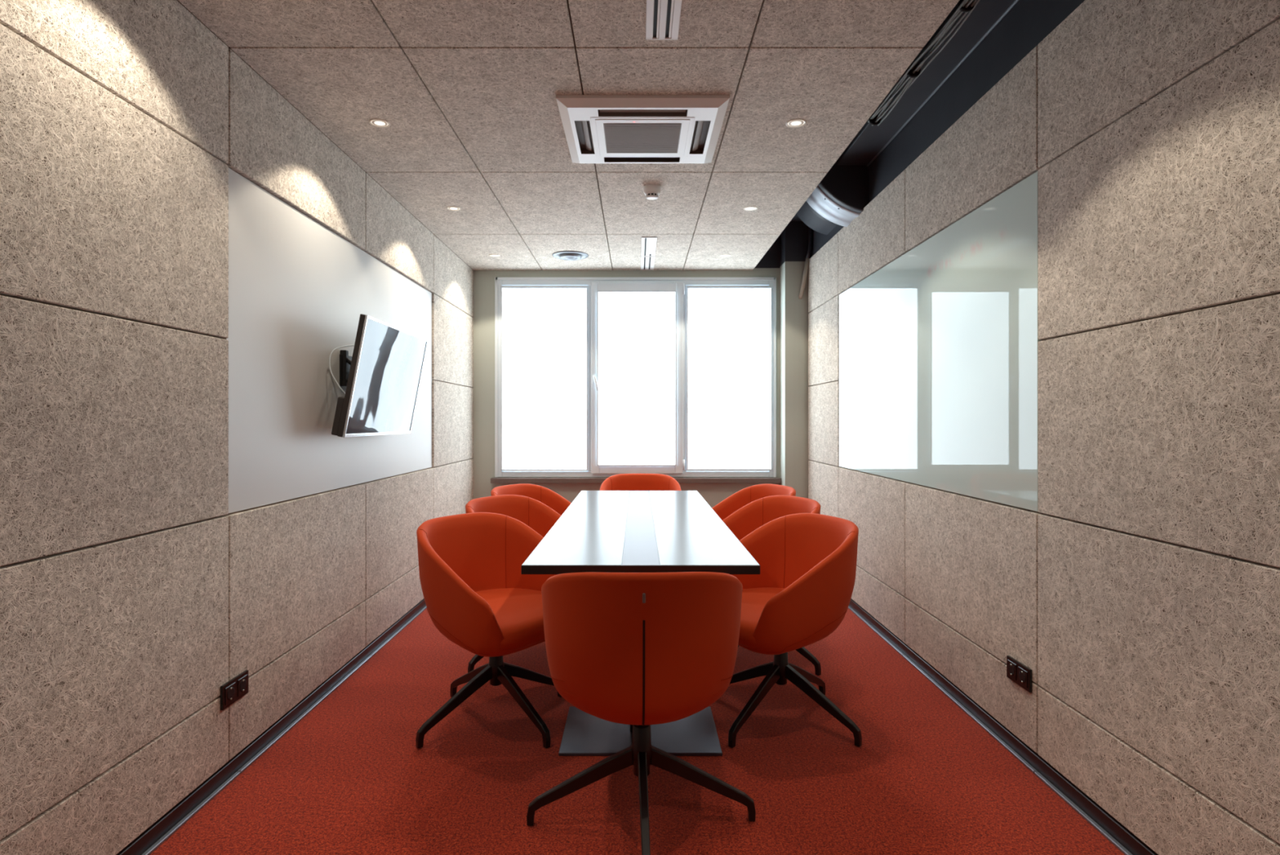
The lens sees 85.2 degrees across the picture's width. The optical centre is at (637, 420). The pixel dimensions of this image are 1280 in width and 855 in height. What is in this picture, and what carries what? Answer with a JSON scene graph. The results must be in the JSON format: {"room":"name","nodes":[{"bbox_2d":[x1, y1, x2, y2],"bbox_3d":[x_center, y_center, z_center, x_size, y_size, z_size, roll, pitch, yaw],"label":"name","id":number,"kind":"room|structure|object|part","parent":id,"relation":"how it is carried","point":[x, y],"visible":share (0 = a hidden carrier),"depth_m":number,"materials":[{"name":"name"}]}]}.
{"room":"meeting room","nodes":[
{"label":"meeting room","id":0,"kind":"room"},
{"bbox_2d":[0,0,473,854],"bbox_3d":[-1.458,-0.072,2.155,0.125,2.600,7.510,0,0,0],"label":"wall","id":1,"kind":"structure","parent":0,"point":[131,592],"depth_m":1.98,"materials":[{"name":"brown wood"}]},
{"bbox_2d":[220,669,248,710],"bbox_3d":[-1.387,0.928,2.400,0.015,0.081,0.153,0,0,0],"label":"wall socket","id":2,"kind":"object","parent":1,"relation":"attached to","point":[236,687],"visible":1,"depth_m":2.38,"materials":[{"name":"black plastic"}]},
{"bbox_2d":[115,598,426,854],"bbox_3d":[-1.412,1.199,2.155,0.036,0.058,7.510,0,0,0],"label":"baseboard","id":3,"kind":"structure","parent":1,"relation":"attached to","point":[164,824],"depth_m":2.49,"materials":[{"name":"black metal"}]},
{"bbox_2d":[224,168,431,513],"bbox_3d":[-1.411,-0.275,3.568,0.008,1.189,2.377,0,0,0],"label":"board","id":4,"kind":"object","parent":1,"relation":"attached to","point":[299,291],"visible":0.68,"depth_m":2.88,"materials":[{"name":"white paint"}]},
{"bbox_2d":[328,314,427,437],"bbox_3d":[-1.293,-0.194,3.500,0.228,0.540,0.932,0,0,0],"label":"television","id":5,"kind":"object","parent":4,"relation":"attached to","point":[382,376],"visible":1,"depth_m":3.32,"materials":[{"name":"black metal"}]},
{"bbox_2d":[471,235,779,507],"bbox_3d":[0.040,-0.247,6.000,3.120,2.950,0.180,0,0,0],"label":"wall","id":6,"kind":"structure","parent":0,"point":[768,266],"depth_m":5.91,"materials":[{"name":"grey paint"}]},
{"bbox_2d":[490,277,781,483],"bbox_3d":[-0.015,-0.342,5.895,2.441,1.740,0.150,0,0,0],"label":"window","id":7,"kind":"structure","parent":6,"relation":"in","point":[680,470],"depth_m":5.89,"materials":[{"name":"white plastic"}]},
{"bbox_2d":[500,285,588,471],"bbox_3d":[-0.790,-0.356,5.892,0.741,1.568,0.020,0,0,0],"label":"window pane","id":8,"kind":"object","parent":7,"relation":"attached to","point":[544,329],"visible":1,"depth_m":5.90,"materials":[{"name":"white glass"}]},
{"bbox_3d":[-0.790,0.421,5.896,0.723,0.014,0.013,0,0,0],"label":"rail","id":9,"kind":"part","parent":8,"relation":"part of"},
{"bbox_3d":[-0.353,-0.316,5.850,0.045,0.142,0.060,0,0,-10],"label":"handle","id":10,"kind":"part","parent":7,"relation":"part of","materials":[{"name":"white plastic"}]},
{"bbox_3d":[-0.015,0.507,5.883,2.441,0.042,0.095,0,0,0],"label":"sill","id":11,"kind":"part","parent":7,"relation":"part of","materials":[{"name":"brown stone"}]},
{"bbox_2d":[596,283,676,466],"bbox_3d":[-0.007,-0.383,5.858,0.675,1.538,0.020,0,0,0],"label":"window pane","id":12,"kind":"object","parent":7,"relation":"attached to","point":[637,322],"visible":1,"depth_m":5.86,"materials":[{"name":"white glass"}]},
{"bbox_3d":[-0.007,0.379,5.862,0.657,0.014,0.013,0,0,0],"label":"rail","id":13,"kind":"part","parent":12,"relation":"part of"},
{"bbox_3d":[-0.004,-0.361,5.890,0.777,1.622,0.028,0,0,0],"label":"sash","id":14,"kind":"part","parent":7,"relation":"part of","materials":[{"name":"white plastic"}]},
{"bbox_3d":[-0.018,-0.356,5.960,2.265,1.579,0.010,0,0,0],"label":"pane","id":15,"kind":"part","parent":7,"relation":"part of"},
{"bbox_2d":[686,285,772,470],"bbox_3d":[0.776,-0.357,5.892,0.730,1.565,0.020,0,0,0],"label":"window pane","id":16,"kind":"object","parent":7,"relation":"attached to","point":[729,328],"visible":1,"depth_m":5.90,"materials":[{"name":"white glass"}]},
{"bbox_3d":[0.776,0.418,5.896,0.712,0.014,0.013,0,0,0],"label":"rail","id":17,"kind":"part","parent":16,"relation":"part of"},
{"bbox_2d":[177,0,1084,270],"bbox_3d":[0.040,-1.497,2.255,3.120,0.450,7.710,0,0,0],"label":"ceiling","id":18,"kind":"structure","parent":0,"point":[466,91],"depth_m":2.76,"materials":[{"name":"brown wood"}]},
{"bbox_2d":[368,119,390,128],"bbox_3d":[-1.105,-1.270,2.980,0.086,0.003,0.086,0,0,0],"label":"recessed light","id":19,"kind":"object","parent":18,"relation":"in","point":[380,123],"visible":1,"depth_m":2.98,"materials":[{"name":"white"}]},
{"bbox_2d":[446,206,461,211],"bbox_3d":[-1.105,-1.270,4.180,0.086,0.003,0.086,0,0,0],"label":"recessed light","id":20,"kind":"object","parent":18,"relation":"in","point":[450,208],"visible":1,"depth_m":4.18,"materials":[{"name":"white"}]},
{"bbox_2d":[488,253,500,257],"bbox_3d":[-1.105,-1.270,5.370,0.086,0.003,0.086,0,0,0],"label":"recessed light","id":21,"kind":"object","parent":18,"relation":"in","point":[491,255],"visible":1,"depth_m":5.38,"materials":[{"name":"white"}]},
{"bbox_2d":[552,250,588,260],"bbox_3d":[-0.504,-1.256,5.222,0.266,0.041,0.285,0,0,0],"label":"supply valve","id":22,"kind":"object","parent":18,"relation":"attached to","point":[563,255],"visible":1,"depth_m":5.21,"materials":[{"name":"grey paint"}]},
{"bbox_2d":[555,94,729,163],"bbox_3d":[0.020,-1.253,3.062,0.680,0.038,0.680,0,0,0],"label":"air conditioner","id":23,"kind":"object","parent":18,"relation":"attached to","point":[598,128],"visible":1,"depth_m":2.93,"materials":[{"name":"white plastic"}]},
{"bbox_3d":[0.020,-1.239,3.062,0.428,0.004,0.428,0,0,0],"label":"intake panel","id":24,"kind":"part","parent":23,"relation":"part of","materials":[{"name":"white plastic"}]},
{"bbox_2d":[603,123,681,153],"bbox_3d":[0.020,-1.236,3.060,0.328,0.004,0.324,0,0,0],"label":"grille","id":25,"kind":"object","parent":23,"relation":"attached to","point":[618,138],"depth_m":3.05,"materials":[{"name":"white plastic"}]},
{"bbox_2d":[640,256,654,270],"bbox_3d":[0.080,-1.269,5.629,0.108,0.006,0.482,0,0,0],"label":"ceiling vent","id":26,"kind":"object","parent":18,"relation":"in","point":[647,263],"visible":1,"depth_m":5.61,"materials":[{"name":"white plastic"}]},
{"bbox_2d":[640,236,657,256],"bbox_3d":[0.080,-1.269,5.101,0.108,0.006,0.553,0,0,0],"label":"ceiling vent","id":27,"kind":"object","parent":18,"relation":"in","point":[648,244],"visible":1,"depth_m":5.07,"materials":[{"name":"white plastic"}]},
{"bbox_2d":[643,184,661,199],"bbox_3d":[0.079,-1.242,3.800,0.100,0.060,0.100,0,0,0],"label":"smoke detector","id":28,"kind":"object","parent":18,"relation":"attached to","point":[651,192],"visible":1,"depth_m":3.77,"materials":[{"name":"white plastic"}]},
{"bbox_2d":[645,0,682,39],"bbox_3d":[0.080,-1.269,1.768,0.108,0.006,1.097,0,0,0],"label":"ceiling vent","id":29,"kind":"object","parent":18,"relation":"in","point":[662,16],"visible":1,"depth_m":2.20,"materials":[{"name":"white plastic"}]},
{"bbox_2d":[720,253,731,257],"bbox_3d":[0.678,-1.270,5.370,0.086,0.003,0.086,0,0,0],"label":"recessed light","id":30,"kind":"object","parent":18,"relation":"in","point":[723,255],"visible":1,"depth_m":5.38,"materials":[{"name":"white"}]},
{"bbox_2d":[743,206,757,211],"bbox_3d":[0.678,-1.270,4.180,0.086,0.003,0.086,0,0,0],"label":"recessed light","id":31,"kind":"object","parent":18,"relation":"in","point":[747,208],"visible":1,"depth_m":4.18,"materials":[{"name":"white"}]},
{"bbox_2d":[786,119,806,128],"bbox_3d":[0.678,-1.270,2.980,0.086,0.003,0.086,0,0,0],"label":"recessed light","id":32,"kind":"object","parent":18,"relation":"in","point":[794,123],"visible":1,"depth_m":2.98,"materials":[{"name":"white"}]},
{"bbox_2d":[796,160,868,235],"bbox_3d":[1.500,-1.747,4.765,0.946,0.946,0.950,0,0,0],"label":"air duct","id":33,"kind":"object","parent":18,"relation":"attached to","point":[842,195],"visible":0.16,"depth_m":4.32,"materials":[{"name":"black metal"}]},
{"bbox_2d":[836,0,1019,166],"bbox_3d":[1.325,-1.597,1.360,0.200,0.069,5.920,0,0,0],"label":"beam","id":34,"kind":"structure","parent":18,"relation":"attached to","point":[870,141],"depth_m":3.19,"materials":[{"name":"black metal"}]},
{"bbox_2d":[867,0,980,125],"bbox_3d":[1.228,-1.558,1.218,0.076,0.063,4.837,0,0,0],"label":"cable bundle","id":35,"kind":"object","parent":34,"relation":"attached to","point":[913,71],"visible":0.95,"depth_m":2.97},
{"bbox_2d":[149,608,1124,854],"bbox_3d":[0.000,1.288,2.155,3.000,0.120,7.710,0,0,0],"label":"floor","id":36,"kind":"structure","parent":0,"point":[351,776],"depth_m":2.38,"materials":[{"name":"red carpet"}]},
{"bbox_2d":[415,511,561,747],"bbox_3d":[-0.575,0.816,2.834,0.632,0.816,0.646,0,0,15],"label":"tub chair","id":37,"kind":"object","parent":36,"relation":"on","point":[476,593],"visible":0.77,"depth_m":2.80,"materials":[{"name":"orange fabric"}]},
{"bbox_3d":[-0.706,1.110,2.724,0.341,0.229,0.026,0,0,-45],"label":"leg","id":38,"kind":"part","parent":37,"relation":"part of","materials":[{"name":"black metal"}]},
{"bbox_3d":[-0.706,1.110,2.976,0.026,0.229,0.341,0,0,-45],"label":"leg","id":39,"kind":"part","parent":37,"relation":"part of","materials":[{"name":"black metal"}]},
{"bbox_3d":[-0.554,0.794,2.832,0.527,0.112,0.535,0,0,34],"label":"seat","id":40,"kind":"part","parent":37,"relation":"part of","materials":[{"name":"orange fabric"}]},
{"bbox_3d":[-0.454,1.110,2.724,0.026,0.229,0.341,0,0,-45],"label":"leg","id":41,"kind":"part","parent":37,"relation":"part of","materials":[{"name":"black metal"}]},
{"bbox_3d":[-0.454,1.110,2.976,0.341,0.229,0.026,0,0,-45],"label":"leg","id":42,"kind":"part","parent":37,"relation":"part of","materials":[{"name":"black metal"}]},
{"bbox_2d":[465,494,561,672],"bbox_3d":[-0.571,0.816,3.586,0.630,0.816,0.642,0,0,14],"label":"tub chair","id":43,"kind":"object","parent":36,"relation":"on","point":[533,513],"visible":0.13,"depth_m":3.84,"materials":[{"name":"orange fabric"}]},
{"bbox_3d":[-0.697,1.110,3.469,0.026,0.229,0.341,0,0,43],"label":"leg","id":44,"kind":"part","parent":43,"relation":"part of","materials":[{"name":"black metal"}]},
{"bbox_2d":[490,483,571,515],"bbox_3d":[-0.584,0.816,4.258,0.619,0.816,0.635,0,0,14],"label":"tub chair","id":45,"kind":"object","parent":36,"relation":"on","point":[550,498],"visible":0.04,"depth_m":4.52,"materials":[{"name":"orange fabric"}]},
{"bbox_2d":[521,490,759,755],"bbox_3d":[0.010,0.856,3.556,0.798,0.745,2.468,0,0,0],"label":"conference table","id":46,"kind":"object","parent":36,"relation":"on","point":[600,531],"visible":0.77,"depth_m":2.74,"materials":[{"name":"white laminate"}]},
{"bbox_3d":[0.010,1.222,2.753,0.600,0.012,0.414,0,0,0],"label":"plate","id":47,"kind":"part","parent":46,"relation":"part of","materials":[{"name":"grey metal"}]},
{"bbox_2d":[600,473,681,490],"bbox_3d":[0.026,0.816,5.055,0.666,0.816,0.644,0,0,33],"label":"tub chair","id":48,"kind":"object","parent":36,"relation":"on","point":[622,482],"visible":0.04,"depth_m":5.30,"materials":[{"name":"orange fabric"}]},
{"bbox_2d":[526,571,755,854],"bbox_3d":[0.000,0.816,2.145,0.661,0.816,0.646,0,0,27],"label":"tub chair","id":49,"kind":"object","parent":36,"relation":"on","point":[641,650],"visible":1,"depth_m":1.89,"materials":[{"name":"orange fabric"}]},
{"bbox_3d":[-0.167,1.110,2.119,0.341,0.229,0.026,0,0,-2],"label":"leg","id":50,"kind":"part","parent":49,"relation":"part of","materials":[{"name":"black metal"}]},
{"bbox_3d":[0.011,0.794,2.157,0.535,0.112,0.527,0,0,-1],"label":"seat","id":51,"kind":"part","parent":49,"relation":"part of","materials":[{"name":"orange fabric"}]},
{"bbox_3d":[0.017,0.474,1.856,0.008,0.026,0.006,0,0,-1],"label":"zip pull","id":52,"kind":"part","parent":49,"relation":"part of","materials":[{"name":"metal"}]},
{"bbox_3d":[0.018,1.110,1.946,0.026,0.229,0.341,0,0,-2],"label":"leg","id":53,"kind":"part","parent":49,"relation":"part of","materials":[{"name":"black metal"}]},
{"bbox_3d":[0.191,1.110,2.131,0.341,0.229,0.026,0,0,-2],"label":"leg","id":54,"kind":"part","parent":49,"relation":"part of","materials":[{"name":"black metal"}]},
{"bbox_2d":[711,483,795,519],"bbox_3d":[0.664,0.816,4.273,0.613,0.816,0.622,0,0,-12],"label":"tub chair","id":55,"kind":"object","parent":36,"relation":"on","point":[741,498],"visible":0.07,"depth_m":4.52,"materials":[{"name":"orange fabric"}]},
{"bbox_2d":[722,494,821,675],"bbox_3d":[0.629,0.816,3.583,0.614,0.816,0.622,0,0,-14],"label":"tub chair","id":56,"kind":"object","parent":36,"relation":"on","point":[756,513],"visible":0.06,"depth_m":3.83,"materials":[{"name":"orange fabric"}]},
{"bbox_3d":[0.756,1.110,3.464,0.026,0.229,0.341,0,0,-45],"label":"leg","id":57,"kind":"part","parent":56,"relation":"part of","materials":[{"name":"black metal"}]},
{"bbox_2d":[728,512,862,747],"bbox_3d":[0.588,0.816,2.853,0.607,0.816,0.616,0,0,-15],"label":"tub chair","id":58,"kind":"object","parent":36,"relation":"on","point":[802,593],"visible":0.8,"depth_m":2.71,"materials":[{"name":"leather"}]},
{"bbox_3d":[0.460,1.110,2.982,0.341,0.229,0.026,0,0,44],"label":"leg","id":59,"kind":"part","parent":58,"relation":"part of","materials":[{"name":"black metal"}]},
{"bbox_3d":[0.464,1.110,2.729,0.026,0.229,0.341,0,0,44],"label":"leg","id":60,"kind":"part","parent":58,"relation":"part of","materials":[{"name":"black metal"}]},
{"bbox_3d":[0.558,0.794,2.847,0.527,0.112,0.535,0,0,-21],"label":"seat","id":61,"kind":"part","parent":58,"relation":"part of","materials":[{"name":"orange fabric"}]},
{"bbox_3d":[0.712,1.110,2.986,0.026,0.229,0.341,0,0,44],"label":"leg","id":62,"kind":"part","parent":58,"relation":"part of","materials":[{"name":"black metal"}]},
{"bbox_3d":[0.717,1.110,2.734,0.341,0.229,0.026,0,0,44],"label":"leg","id":63,"kind":"part","parent":58,"relation":"part of","materials":[{"name":"black metal"}]},
{"bbox_2d":[779,221,811,497],"bbox_3d":[1.354,-0.247,5.808,0.292,2.950,0.204,0,0,0],"label":"pillar","id":64,"kind":"structure","parent":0,"point":[793,239],"depth_m":5.71,"materials":[{"name":"grey paint"}]},
{"bbox_2d":[799,226,812,298],"bbox_3d":[1.363,-1.332,5.677,0.119,0.680,0.054,0,0,37],"label":"pipe","id":65,"kind":"object","parent":64,"relation":"attached to","point":[810,230],"visible":0.94,"depth_m":5.66,"materials":[{"name":"grey metal"}]},
{"bbox_2d":[808,0,1279,854],"bbox_3d":[1.456,-0.042,2.155,0.128,2.540,7.510,0,0,0],"label":"wall","id":66,"kind":"structure","parent":0,"point":[1140,597],"depth_m":1.98,"materials":[{"name":"beige fabric"}]},
{"bbox_2d":[839,171,1041,511],"bbox_3d":[1.404,-0.276,3.630,0.016,1.190,2.400,0,0,0],"label":"board","id":67,"kind":"object","parent":66,"relation":"attached to","point":[938,345],"visible":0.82,"depth_m":3.07,"materials":[{"name":"glass"}]},
{"bbox_2d":[848,598,1158,854],"bbox_3d":[1.411,1.199,2.050,0.039,0.058,7.300,0,0,0],"label":"baseboard","id":68,"kind":"structure","parent":66,"relation":"attached to","point":[1108,823],"depth_m":2.49,"materials":[{"name":"black metal"}]},
{"bbox_2d":[1006,654,1031,692],"bbox_3d":[1.384,0.920,2.531,0.015,0.081,0.153,0,0,0],"label":"wall socket","id":69,"kind":"object","parent":66,"relation":"attached to","point":[1019,673],"visible":1,"depth_m":2.52,"materials":[{"name":"black plastic"}]}
]}

